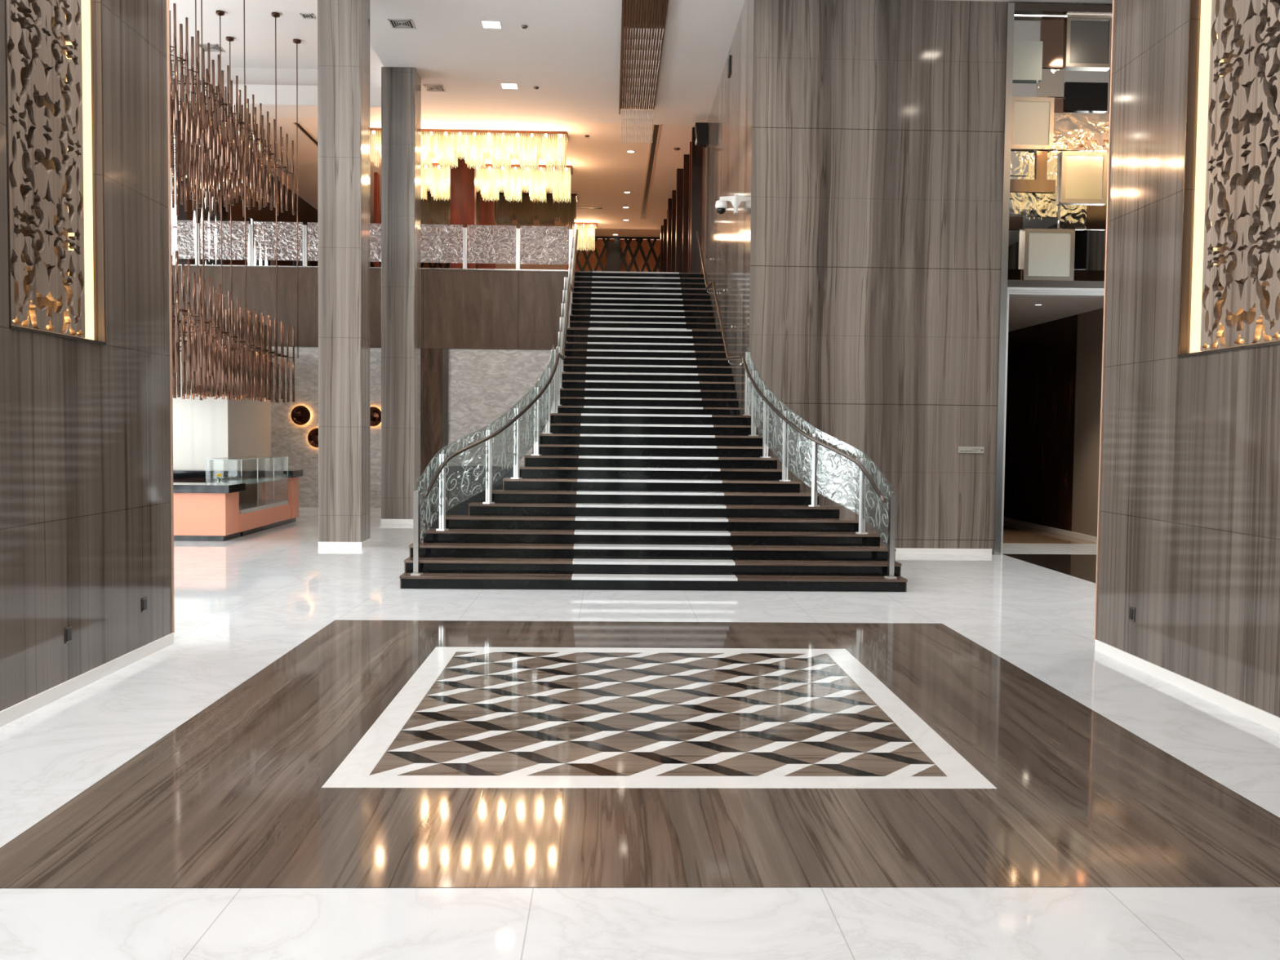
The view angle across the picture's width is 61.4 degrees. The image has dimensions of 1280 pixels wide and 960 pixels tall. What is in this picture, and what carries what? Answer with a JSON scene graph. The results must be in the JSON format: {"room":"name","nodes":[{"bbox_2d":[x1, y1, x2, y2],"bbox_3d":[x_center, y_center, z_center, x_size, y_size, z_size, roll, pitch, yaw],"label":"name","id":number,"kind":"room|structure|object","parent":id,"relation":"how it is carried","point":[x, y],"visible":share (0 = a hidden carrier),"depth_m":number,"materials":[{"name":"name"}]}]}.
{"room":"hotel lobby","nodes":[
{"label":"hotel lobby","id":0,"kind":"room"},
{"bbox_2d":[0,0,172,711],"bbox_3d":[-4.912,-2.935,1.264,1.700,9.650,17.050,1,2,-2],"label":"wall","id":1,"kind":"structure","parent":0,"point":[86,498],"depth_m":8.58,"materials":[{"name":"wood"}]},
{"bbox_2d":[6,0,93,340],"bbox_3d":[-4.338,-4.202,7.817,0.124,6.258,1.318,1,2,-2],"label":"decorative wall panel","id":2,"kind":"object","parent":1,"relation":"attached to","point":[76,166],"visible":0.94,"depth_m":7.88,"materials":[{"name":"metal"}]},
{"bbox_2d":[4,0,106,345],"bbox_3d":[-4.226,-4.192,7.806,0.010,6.294,1.374,1,2,-2],"label":"trim","id":3,"kind":"structure","parent":1,"relation":"attached to","point":[14,327],"depth_m":7.61,"materials":[{"name":"gold metal"}]},
{"bbox_2d":[64,625,71,644],"bbox_3d":[-4.282,1.159,8.075,0.014,0.120,0.090,1,2,-2],"label":"socket","id":4,"kind":"object","parent":1,"relation":"attached to","point":[68,630],"visible":1,"depth_m":8.05,"materials":[{"name":"grey plastic"}]},
{"bbox_2d":[0,632,173,727],"bbox_3d":[-4.106,1.843,1.496,0.014,0.100,17.050,1,2,-2],"label":"baseboard","id":5,"kind":"structure","parent":1,"relation":"attached to","point":[15,712],"depth_m":8.23,"materials":[{"name":"white"}]},
{"bbox_2d":[142,596,146,612],"bbox_3d":[-4.318,1.086,9.392,0.014,0.120,0.090,1,2,-2],"label":"socket","id":6,"kind":"object","parent":1,"relation":"attached to","point":[144,599],"visible":1,"depth_m":9.38,"materials":[{"name":"grey plastic"}]},
{"bbox_2d":[166,0,174,632],"bbox_3d":[-4.314,-3.352,9.811,0.062,9.550,0.025,1,2,-2],"label":"trim","id":7,"kind":"structure","parent":1,"relation":"attached to","point":[167,1],"depth_m":9.88,"materials":[{"name":"gold metal"}]},
{"bbox_2d":[172,337,271,499],"bbox_3d":[-12.253,-1.180,24.633,6.650,3.950,2.972,1,2,-2],"label":"wall","id":8,"kind":"structure","parent":0,"point":[210,428],"depth_m":23.25,"materials":[{"name":"white paint"}]},
{"bbox_2d":[177,111,318,266],"bbox_3d":[-11.311,-7.406,34.238,0.250,3.728,16.348,1,2,-2],"label":"wall","id":9,"kind":"structure","parent":0,"point":[307,214],"depth_m":32.01,"materials":[{"name":"brown wood"}]},
{"bbox_2d":[192,188,222,265],"bbox_3d":[-11.154,-6.291,27.656,0.040,2.078,2.434,1,2,-2],"label":"window","id":10,"kind":"structure","parent":9,"relation":"in","point":[217,216],"depth_m":28.00,"materials":[{"name":"glass"}]},
{"bbox_2d":[247,218,271,265],"bbox_3d":[-11.266,-6.471,31.751,0.040,2.078,2.626,1,2,-2],"label":"window","id":11,"kind":"structure","parent":9,"relation":"in","point":[265,237],"depth_m":32.13,"materials":[{"name":"glass"}]},
{"bbox_2d":[293,245,302,266],"bbox_3d":[-11.378,-6.651,35.845,0.040,2.078,2.050,1,2,-2],"label":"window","id":12,"kind":"structure","parent":9,"relation":"in","point":[295,252],"depth_m":35.80,"materials":[{"name":"glass"}]},
{"bbox_2d":[173,266,568,507],"bbox_3d":[-8.687,-2.189,26.254,14.050,5.902,0.200,1,2,-2],"label":"wall","id":13,"kind":"structure","parent":0,"point":[468,309],"depth_m":26.22,"materials":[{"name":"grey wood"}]},
{"bbox_2d":[290,405,311,425],"bbox_3d":[-8.225,-1.569,26.161,0.480,0.480,0.105,1,2,-2],"label":"disc","id":14,"kind":"object","parent":13,"relation":"attached to","point":[300,415],"visible":1,"depth_m":26.12,"materials":[{"name":"brown metal"}]},
{"bbox_2d":[307,427,318,447],"bbox_3d":[-7.831,-1.026,26.196,0.480,0.480,0.105,1,2,-2],"label":"disc","id":15,"kind":"object","parent":13,"relation":"attached to","point":[313,436],"visible":0.56,"depth_m":26.16,"materials":[{"name":"brown metal"}]},
{"bbox_2d":[298,506,381,511],"bbox_3d":[-10.840,0.693,26.232,9.800,0.100,0.020,1,2,-2],"label":"baseboard","id":16,"kind":"structure","parent":13,"relation":"attached to","point":[300,508],"depth_m":26.30,"materials":[{"name":"white"}]},
{"bbox_2d":[173,265,568,348],"bbox_3d":[-8.673,-4.198,26.066,14.030,1.932,0.040,1,2,-2],"label":"trim","id":17,"kind":"structure","parent":13,"relation":"attached to","point":[173,265],"depth_m":26.12,"materials":[{"name":"grey metal"}]},
{"bbox_2d":[369,406,381,426],"bbox_3d":[-6.486,-1.543,26.210,0.480,0.480,0.105,1,2,-2],"label":"disc","id":18,"kind":"object","parent":13,"relation":"attached to","point":[375,412],"visible":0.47,"depth_m":26.18,"materials":[{"name":"brown metal"}]},
{"bbox_2d":[420,348,442,512],"bbox_3d":[-5.371,-1.204,26.288,1.100,4.000,0.040,1,2,-2],"label":"wall panel","id":19,"kind":"object","parent":13,"relation":"attached to","point":[431,359],"visible":0.21,"depth_m":26.25,"materials":[{"name":"brown wood"}]},
{"bbox_2d":[442,348,448,465],"bbox_3d":[-4.751,-1.198,26.295,0.140,4.000,0.060,1,2,-2],"label":"trim","id":20,"kind":"structure","parent":13,"relation":"attached to","point":[445,351],"depth_m":26.23,"materials":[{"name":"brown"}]},
{"bbox_2d":[168,0,744,239],"bbox_3d":[-5.905,-9.062,17.564,19.000,1.150,50.200,1,2,-2],"label":"ceiling","id":21,"kind":"structure","parent":0,"point":[570,50],"depth_m":24.07,"materials":[{"name":"white paint"}]},
{"bbox_2d":[199,44,225,52],"bbox_3d":[-9.720,-9.790,24.418,0.480,0.014,0.480,1,2,-2],"label":"ceiling vent","id":22,"kind":"object","parent":21,"relation":"in","point":[213,47],"visible":0.7,"depth_m":24.42,"materials":[{"name":"white metal"}]},
{"bbox_2d":[169,0,301,402],"bbox_3d":[-8.952,-5.582,20.006,3.404,8.020,8.781,0,3,-4],"label":"chandelier","id":23,"kind":"object","parent":21,"relation":"hanging from","point":[222,359],"visible":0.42,"depth_m":20.26,"materials":[{"name":"brown metal"}]},
{"bbox_2d":[292,122,317,146],"bbox_3d":[-8.707,-9.091,30.204,0.180,0.010,6.420,1,2,-2],"label":"ceiling vent","id":24,"kind":"object","parent":21,"relation":"in","point":[300,127],"visible":0.36,"depth_m":27.95,"materials":[{"name":"black plastic"}]},
{"bbox_2d":[299,13,315,18],"bbox_3d":[-6.926,-9.676,22.476,0.260,0.014,0.260,1,2,-2],"label":"ceiling vent","id":25,"kind":"object","parent":21,"relation":"in","point":[305,15],"visible":1,"depth_m":22.48,"materials":[{"name":"white metal"}]},
{"bbox_2d":[387,18,415,28],"bbox_3d":[-4.484,-8.583,20.278,0.440,0.014,0.440,1,2,-2],"label":"ceiling vent","id":26,"kind":"object","parent":21,"relation":"in","point":[394,23],"visible":1,"depth_m":20.27,"materials":[{"name":"white metal"}]},
{"bbox_2d":[422,84,445,92],"bbox_3d":[-4.588,-8.750,24.073,0.440,0.014,0.440,1,2,-2],"label":"ceiling vent","id":27,"kind":"object","parent":21,"relation":"in","point":[428,87],"visible":1,"depth_m":24.06,"materials":[{"name":"white metal"}]},
{"bbox_2d":[440,120,455,124],"bbox_3d":[-4.785,-8.907,26.864,0.320,0.008,0.320,1,2,-2],"label":"recessed light","id":28,"kind":"object","parent":21,"relation":"in","point":[444,122],"visible":1,"depth_m":26.87,"materials":[{"name":"white plastic"}]},
{"bbox_2d":[369,128,568,170],"bbox_3d":[-4.422,-8.551,27.916,5.070,0.802,0.870,1,2,-2],"label":"crystal chandelier","id":29,"kind":"object","parent":21,"relation":"hanging from","point":[447,145],"visible":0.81,"depth_m":27.71,"materials":[{"name":"brown"}]},
{"bbox_2d":[480,20,502,28],"bbox_3d":[-2.794,-8.568,20.275,0.360,0.008,0.360,1,2,-2],"label":"recessed light","id":30,"kind":"object","parent":21,"relation":"in","point":[486,24],"visible":1,"depth_m":20.28,"materials":[{"name":"white plastic"}]},
{"bbox_2d":[421,163,573,203],"bbox_3d":[-4.518,-8.648,31.414,5.070,0.915,0.870,1,2,-2],"label":"crystal chandelier","id":31,"kind":"object","parent":21,"relation":"hanging from","point":[436,179],"visible":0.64,"depth_m":31.24,"materials":[{"name":"brown"}]},
{"bbox_2d":[421,191,577,227],"bbox_3d":[-4.605,-8.806,35.135,5.100,0.926,0.920,1,2,-2],"label":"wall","id":32,"kind":"structure","parent":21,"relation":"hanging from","point":[524,211],"depth_m":34.94,"materials":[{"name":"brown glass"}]},
{"bbox_2d":[500,83,518,88],"bbox_3d":[-2.892,-8.726,23.870,0.360,0.008,0.360,1,2,-2],"label":"recessed light","id":33,"kind":"object","parent":21,"relation":"in","point":[504,86],"visible":1,"depth_m":23.86,"materials":[{"name":"white plastic"}]},
{"bbox_2d":[533,123,542,125],"bbox_3d":[-2.566,-8.886,26.926,0.220,0.008,0.217,1,2,-2],"label":"recessed light","id":34,"kind":"object","parent":21,"relation":"in","point":[534,124],"visible":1,"depth_m":26.93,"materials":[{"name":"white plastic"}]},
{"bbox_2d":[571,222,596,251],"bbox_3d":[-2.078,-8.985,39.852,0.910,0.926,0.820,1,2,-2],"label":"crystal chandelier","id":35,"kind":"object","parent":21,"relation":"hanging from","point":[581,227],"visible":0.79,"depth_m":39.65,"materials":[{"name":"brown"}]},
{"bbox_2d":[578,206,602,208],"bbox_3d":[-1.688,-9.310,36.895,0.820,0.010,0.280,1,2,-2],"label":"ceiling vent","id":36,"kind":"object","parent":21,"relation":"in","point":[580,207],"visible":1,"depth_m":36.85,"materials":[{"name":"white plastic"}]},
{"bbox_2d":[618,0,668,142],"bbox_3d":[0.102,-8.032,18.475,0.820,0.860,13.600,1,2,-2],"label":"ceiling fixture","id":37,"kind":"object","parent":21,"relation":"hanging from","point":[643,22],"visible":1,"depth_m":21.49,"materials":[{"name":"brown metal"}]},
{"bbox_2d":[640,124,660,218],"bbox_3d":[0.256,-9.107,32.751,0.200,0.010,11.820,1,2,-2],"label":"ceiling vent","id":38,"kind":"object","parent":21,"relation":"in","point":[655,128],"visible":1,"depth_m":31.18,"materials":[{"name":"black plastic"}]},
{"bbox_2d":[369,235,660,271],"bbox_3d":[-5.265,-7.710,42.675,12.800,3.728,0.200,1,2,-2],"label":"wall","id":39,"kind":"structure","parent":0,"point":[599,244],"depth_m":42.62,"materials":[{"name":"brown"}]},
{"bbox_2d":[496,220,567,270],"bbox_3d":[-4.145,-7.546,39.208,2.950,3.728,0.200,1,2,-2],"label":"wall","id":40,"kind":"structure","parent":0,"point":[511,264],"depth_m":39.08,"materials":[{"name":"beige"}]},
{"bbox_2d":[0,511,1279,959],"bbox_3d":[-0.528,1.285,18.567,30.000,0.203,51.000,1,2,-2],"label":"floor","id":41,"kind":"structure","parent":0,"point":[326,757],"depth_m":6.20,"materials":[{"name":"white stone"}]},
{"bbox_2d":[173,469,302,541],"bbox_3d":[-9.047,0.419,21.235,3.500,1.120,4.530,1,2,-2],"label":"reception counter","id":42,"kind":"object","parent":41,"relation":"on","point":[208,511],"depth_m":19.69,"materials":[{"name":"orange stone"}]},
{"bbox_2d":[173,482,245,493],"bbox_3d":[-9.004,0.129,19.395,3.480,0.140,0.880,1,2,-2],"label":"countertop","id":43,"kind":"structure","parent":42,"relation":"on","point":[178,487],"depth_m":19.00,"materials":[{"name":"black stone"}]},
{"bbox_2d":[216,473,222,483],"bbox_3d":[-7.540,-0.018,19.319,0.113,0.192,0.120,1,2,-2],"label":"flower vase","id":44,"kind":"object","parent":42,"relation":"on","point":[220,475],"visible":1,"depth_m":19.31,"materials":[{"name":"clear glass"}]},
{"bbox_2d":[173,469,302,482],"bbox_3d":[-9.055,-0.030,21.655,3.500,0.260,3.650,1,2,-2],"label":"countertop","id":45,"kind":"structure","parent":42,"relation":"on","point":[179,475],"depth_m":22.49,"materials":[{"name":"black stone"}]},
{"bbox_2d":[205,455,288,514],"bbox_3d":[-7.720,0.061,21.320,0.661,1.016,2.900,1,2,-2],"label":"glass display case","id":46,"kind":"object","parent":42,"relation":"on","point":[249,502],"visible":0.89,"depth_m":21.74,"materials":[{"name":"clear glass"}]},
{"bbox_2d":[222,478,286,484],"bbox_3d":[-7.721,0.034,21.319,0.610,0.010,2.820,1,2,-2],"label":"glass shelf","id":47,"kind":"object","parent":46,"relation":"attached to","point":[254,481],"depth_m":21.46,"materials":[{"name":"grey"}]},
{"bbox_2d":[317,0,370,547],"bbox_3d":[-5.044,-4.169,18.394,0.736,10.620,0.696,1,2,-2],"label":"column","id":48,"kind":"structure","parent":41,"relation":"on","point":[343,25],"depth_m":18.11,"materials":[{"name":"stone"}]},
{"bbox_2d":[380,66,421,524],"bbox_3d":[-5.157,-3.898,23.279,0.726,9.650,0.736,1,2,-2],"label":"column","id":49,"kind":"structure","parent":41,"relation":"on","point":[401,86],"depth_m":22.95,"materials":[{"name":"stone"}]},
{"bbox_2d":[425,465,513,528],"bbox_3d":[-2.556,0.478,18.025,2.000,1.420,0.300,1,2,-2],"label":"wall","id":50,"kind":"structure","parent":41,"relation":"on","point":[460,507],"depth_m":17.85,"materials":[{"name":"grey stone"}]},
{"bbox_2d":[399,271,907,591],"bbox_3d":[0.043,-1.841,20.135,6.460,5.923,13.150,1,2,-2],"label":"staircase","id":51,"kind":"structure","parent":41,"relation":"on","point":[650,474],"depth_m":15.45,"materials":[{"name":"brown stone"}]},
{"bbox_2d":[410,227,577,574],"bbox_3d":[-1.670,-2.472,19.924,1.262,6.838,12.875,1,3,5],"label":"balustrade","id":52,"kind":"object","parent":51,"relation":"on","point":[553,374],"visible":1,"depth_m":15.74,"materials":[{"name":"silver metal"}]},
{"bbox_2d":[741,348,897,577],"bbox_3d":[2.398,-0.448,15.701,0.541,3.248,4.174,-1,3,-24],"label":"balustrade","id":53,"kind":"object","parent":51,"relation":"on","point":[752,388],"visible":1,"depth_m":15.33,"materials":[{"name":"silver metal"}]},
{"bbox_2d":[701,146,705,272],"bbox_3d":[1.393,-7.287,34.264,0.050,3.758,14.400,1,2,-2],"label":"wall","id":54,"kind":"structure","parent":0,"point":[704,148],"depth_m":27.08,"materials":[{"name":"brown wood"}]},
{"bbox_2d":[703,0,1006,554],"bbox_3d":[3.813,-3.775,22.644,4.210,9.650,9.250,1,2,-2],"label":"wall","id":55,"kind":"structure","parent":0,"point":[859,144],"depth_m":18.03,"materials":[{"name":"stone"}]},
{"bbox_2d":[694,122,708,147],"bbox_3d":[1.488,-8.373,26.158,0.310,0.520,0.300,1,2,-2],"label":"speaker","id":56,"kind":"object","parent":55,"relation":"attached to","point":[700,128],"visible":1,"depth_m":26.01},
{"bbox_2d":[696,231,742,365],"bbox_3d":[1.597,-3.994,21.913,0.262,3.720,8.594,1,2,-2],"label":"wall handrail","id":57,"kind":"object","parent":55,"relation":"attached to","point":[715,293],"visible":0.98,"depth_m":21.11,"materials":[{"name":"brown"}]},
{"bbox_2d":[715,194,736,214],"bbox_3d":[1.597,-5.149,20.145,0.385,0.355,0.230,1,2,-2],"label":"security camera","id":58,"kind":"object","parent":55,"relation":"attached to","point":[721,205],"visible":1,"depth_m":20.09,"materials":[{"name":"white plastic"}]},
{"bbox_2d":[727,55,730,78],"bbox_3d":[1.770,-8.196,21.367,0.028,0.350,0.300,1,2,-2],"label":"wall panel","id":59,"kind":"object","parent":55,"relation":"attached to","point":[729,58],"visible":1,"depth_m":21.23,"materials":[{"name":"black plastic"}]},
{"bbox_2d":[894,547,991,555],"bbox_3d":[4.529,1.204,18.244,2.890,0.100,0.014,1,2,-2],"label":"baseboard","id":60,"kind":"structure","parent":55,"relation":"attached to","point":[899,550],"depth_m":18.25,"materials":[{"name":"white"}]},
{"bbox_2d":[958,446,984,453],"bbox_3d":[5.592,-0.509,18.198,0.440,0.110,0.013,1,2,-2],"label":"sign plate","id":61,"kind":"object","parent":55,"relation":"attached to","point":[961,449],"visible":1,"depth_m":18.19,"materials":[{"name":"silver"}]},
{"bbox_2d":[949,0,1112,4],"bbox_3d":[8.574,-7.564,5.435,12.700,0.380,25.050,1,2,-2],"label":"ceiling","id":62,"kind":"structure","parent":0,"point":[1100,2],"depth_m":17.86,"materials":[{"name":"white paint"}]},
{"bbox_2d":[1003,307,1103,537],"bbox_3d":[8.804,-1.141,22.896,0.150,4.470,8.650,1,2,-2],"label":"wall","id":63,"kind":"structure","parent":0,"point":[1042,358],"depth_m":22.64,"materials":[{"name":"brown wood"}]},
{"bbox_2d":[1003,516,1097,542],"bbox_3d":[8.691,1.041,22.989,0.030,0.100,8.650,1,2,-2],"label":"baseboard","id":64,"kind":"structure","parent":63,"relation":"attached to","point":[1091,538],"depth_m":22.68,"materials":[{"name":"white"}]},
{"bbox_2d":[1008,294,1103,332],"bbox_3d":[7.303,-3.418,22.765,3.200,0.200,9.030,1,2,-2],"label":"ceiling","id":65,"kind":"structure","parent":0,"point":[1023,313],"depth_m":20.53,"materials":[{"name":"white paint"}]},
{"bbox_2d":[1006,1,1112,4],"bbox_3d":[10.233,-3.520,18.350,8.390,9.650,0.300,1,2,-2],"label":"wall","id":66,"kind":"structure","parent":0,"point":[1006,2],"depth_m":17.93,"materials":[{"name":"wood"}]},
{"bbox_2d":[992,2,1112,555],"bbox_3d":[7.335,-3.307,18.160,2.590,9.180,0.180,1,2,-2],"label":"door frame","id":67,"kind":"structure","parent":66,"relation":"in","point":[1050,287],"depth_m":18.06,"materials":[{"name":"silver metal"}]},
{"bbox_2d":[1007,15,1111,280],"bbox_3d":[7.361,-5.564,18.146,2.380,4.430,0.170,1,2,-2],"label":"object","id":68,"kind":"object","parent":66,"relation":"attached to","point":[1062,64],"visible":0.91,"depth_m":18.12,"materials":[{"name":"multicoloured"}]},
{"bbox_2d":[1096,0,1279,717],"bbox_3d":[5.439,-2.836,1.511,1.700,9.650,16.970,1,2,-2],"label":"wall","id":69,"kind":"structure","parent":0,"point":[1189,520],"depth_m":8.80,"materials":[{"name":"wood"}]},
{"bbox_2d":[1093,0,1115,639],"bbox_3d":[4.377,-3.267,9.972,0.062,9.550,0.025,1,2,-2],"label":"trim","id":70,"kind":"structure","parent":69,"relation":"attached to","point":[1113,1],"depth_m":10.04,"materials":[{"name":"gold metal"}]},
{"bbox_2d":[1128,606,1134,622],"bbox_3d":[4.323,1.179,9.473,0.014,0.120,0.090,1,2,-2],"label":"socket","id":71,"kind":"object","parent":69,"relation":"attached to","point":[1131,610],"visible":1,"depth_m":9.46,"materials":[{"name":"grey plastic"}]},
{"bbox_2d":[1094,639,1279,733],"bbox_3d":[4.532,1.926,1.696,0.014,0.100,16.970,1,2,-2],"label":"baseboard","id":72,"kind":"structure","parent":69,"relation":"attached to","point":[1268,720],"depth_m":8.43,"materials":[{"name":"white"}]},
{"bbox_2d":[1177,0,1279,357],"bbox_3d":[4.418,-4.105,7.901,0.010,6.294,1.404,1,2,-2],"label":"trim","id":73,"kind":"structure","parent":69,"relation":"attached to","point":[1274,343],"depth_m":8.63,"materials":[{"name":"gold metal"}]},
{"bbox_2d":[1189,0,1279,353],"bbox_3d":[4.530,-4.112,7.918,0.124,6.258,1.348,1,2,-2],"label":"screen","id":74,"kind":"object","parent":69,"relation":"attached to","point":[1213,139],"visible":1,"depth_m":8.05,"materials":[{"name":"metal"}]},
{"bbox_3d":[-7.283,-5.303,34.371,17.250,0.400,16.488,1,2,-2],"label":"floor","id":75,"kind":"structure","parent":0,"visible":0},
{"bbox_2d":[171,220,573,271],"bbox_3d":[-8.091,-5.684,26.048,12.925,1.070,0.122,1,2,-2],"label":"balustrade","id":76,"kind":"object","parent":75,"relation":"on","point":[251,227],"visible":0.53,"depth_m":26.07,"materials":[{"name":"silver metal"}]},
{"bbox_2d":[373,172,379,266],"bbox_3d":[-7.617,-7.107,31.172,0.090,3.478,0.300,1,2,-2],"label":"pier","id":77,"kind":"object","parent":75,"relation":"on","point":[376,176],"visible":0.64,"depth_m":31.04,"materials":[{"name":"red wood"}]},
{"bbox_2d":[369,232,478,268],"bbox_3d":[-8.551,-7.735,42.116,5.500,3.758,0.075,1,2,-2],"label":"lattice screen","id":78,"kind":"object","parent":75,"relation":"on","point":[443,242],"visible":0.06,"depth_m":42.05,"materials":[{"name":"brown wood"}]},
{"bbox_2d":[449,153,476,268],"bbox_3d":[-4.935,-7.172,30.081,0.690,3.758,0.420,1,2,-2],"label":"pier","id":79,"kind":"object","parent":75,"relation":"on","point":[463,179],"visible":0.64,"depth_m":29.88,"materials":[{"name":"red wood"}]},
{"bbox_2d":[478,186,496,269],"bbox_3d":[-4.731,-7.314,33.385,0.520,3.758,0.420,1,2,-2],"label":"pier","id":80,"kind":"object","parent":75,"relation":"on","point":[486,209],"visible":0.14,"depth_m":33.19,"materials":[{"name":"red wood"}]},
{"bbox_2d":[575,235,660,271],"bbox_3d":[-0.938,-7.663,42.310,3.530,3.758,0.110,1,2,-2],"label":"lattice screen","id":81,"kind":"object","parent":75,"relation":"on","point":[614,251],"visible":0.26,"depth_m":42.24,"materials":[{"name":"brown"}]},
{"bbox_2d":[660,225,663,271],"bbox_3d":[0.982,-7.546,40.109,0.450,3.758,0.320,1,2,-2],"label":"wooden fin","id":82,"kind":"object","parent":75,"relation":"on","point":[662,226],"visible":0.14,"depth_m":39.90,"materials":[{"name":"brown wood"}]},
{"bbox_2d":[662,218,666,271],"bbox_3d":[1.038,-7.490,38.822,0.410,3.758,0.140,1,2,-2],"label":"wooden fin","id":83,"kind":"object","parent":75,"relation":"on","point":[664,251],"visible":0.14,"depth_m":38.70,"materials":[{"name":"brown wood"}]},
{"bbox_2d":[666,209,667,271],"bbox_3d":[1.102,-7.419,37.215,0.370,3.758,0.120,1,2,-2],"label":"wooden fin","id":84,"kind":"object","parent":75,"relation":"on","point":[667,210],"visible":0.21,"depth_m":37.10,"materials":[{"name":"red wood"}]},
{"bbox_2d":[666,198,671,271],"bbox_3d":[1.118,-7.345,35.516,0.430,3.758,0.320,1,2,-2],"label":"wooden fin","id":85,"kind":"object","parent":75,"relation":"on","point":[669,200],"visible":0.21,"depth_m":35.33,"materials":[{"name":"brown wood"}]},
{"bbox_2d":[671,190,675,271],"bbox_3d":[1.184,-7.287,34.218,0.370,3.758,0.120,1,2,-2],"label":"wooden fin","id":86,"kind":"object","parent":75,"relation":"on","point":[673,192],"visible":0.21,"depth_m":34.13,"materials":[{"name":"brown wood"}]},
{"bbox_2d":[675,168,683,272],"bbox_3d":[1.248,-7.168,31.512,0.390,3.758,0.300,1,2,-2],"label":"wooden fin","id":87,"kind":"object","parent":75,"relation":"on","point":[679,184],"visible":0.29,"depth_m":31.34,"materials":[{"name":"brown wood"}]},
{"bbox_2d":[682,154,689,272],"bbox_3d":[1.339,-7.094,29.825,0.300,3.758,0.120,1,2,-2],"label":"wooden fin","id":88,"kind":"object","parent":75,"relation":"on","point":[686,157],"visible":0.43,"depth_m":29.76,"materials":[{"name":"brown wood"}]},
{"bbox_2d":[688,142,691,272],"bbox_3d":[1.410,-7.036,28.518,0.230,3.758,0.100,1,2,-2],"label":"wooden fin","id":89,"kind":"object","parent":75,"relation":"on","point":[690,166],"visible":0.21,"depth_m":28.46,"materials":[{"name":"red wood"}]},
{"bbox_2d":[689,127,702,272],"bbox_3d":[1.425,-6.979,27.209,0.270,3.758,0.180,1,2,-2],"label":"wooden fin","id":90,"kind":"object","parent":75,"relation":"on","point":[696,151],"visible":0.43,"depth_m":27.13,"materials":[{"name":"brown wood"}]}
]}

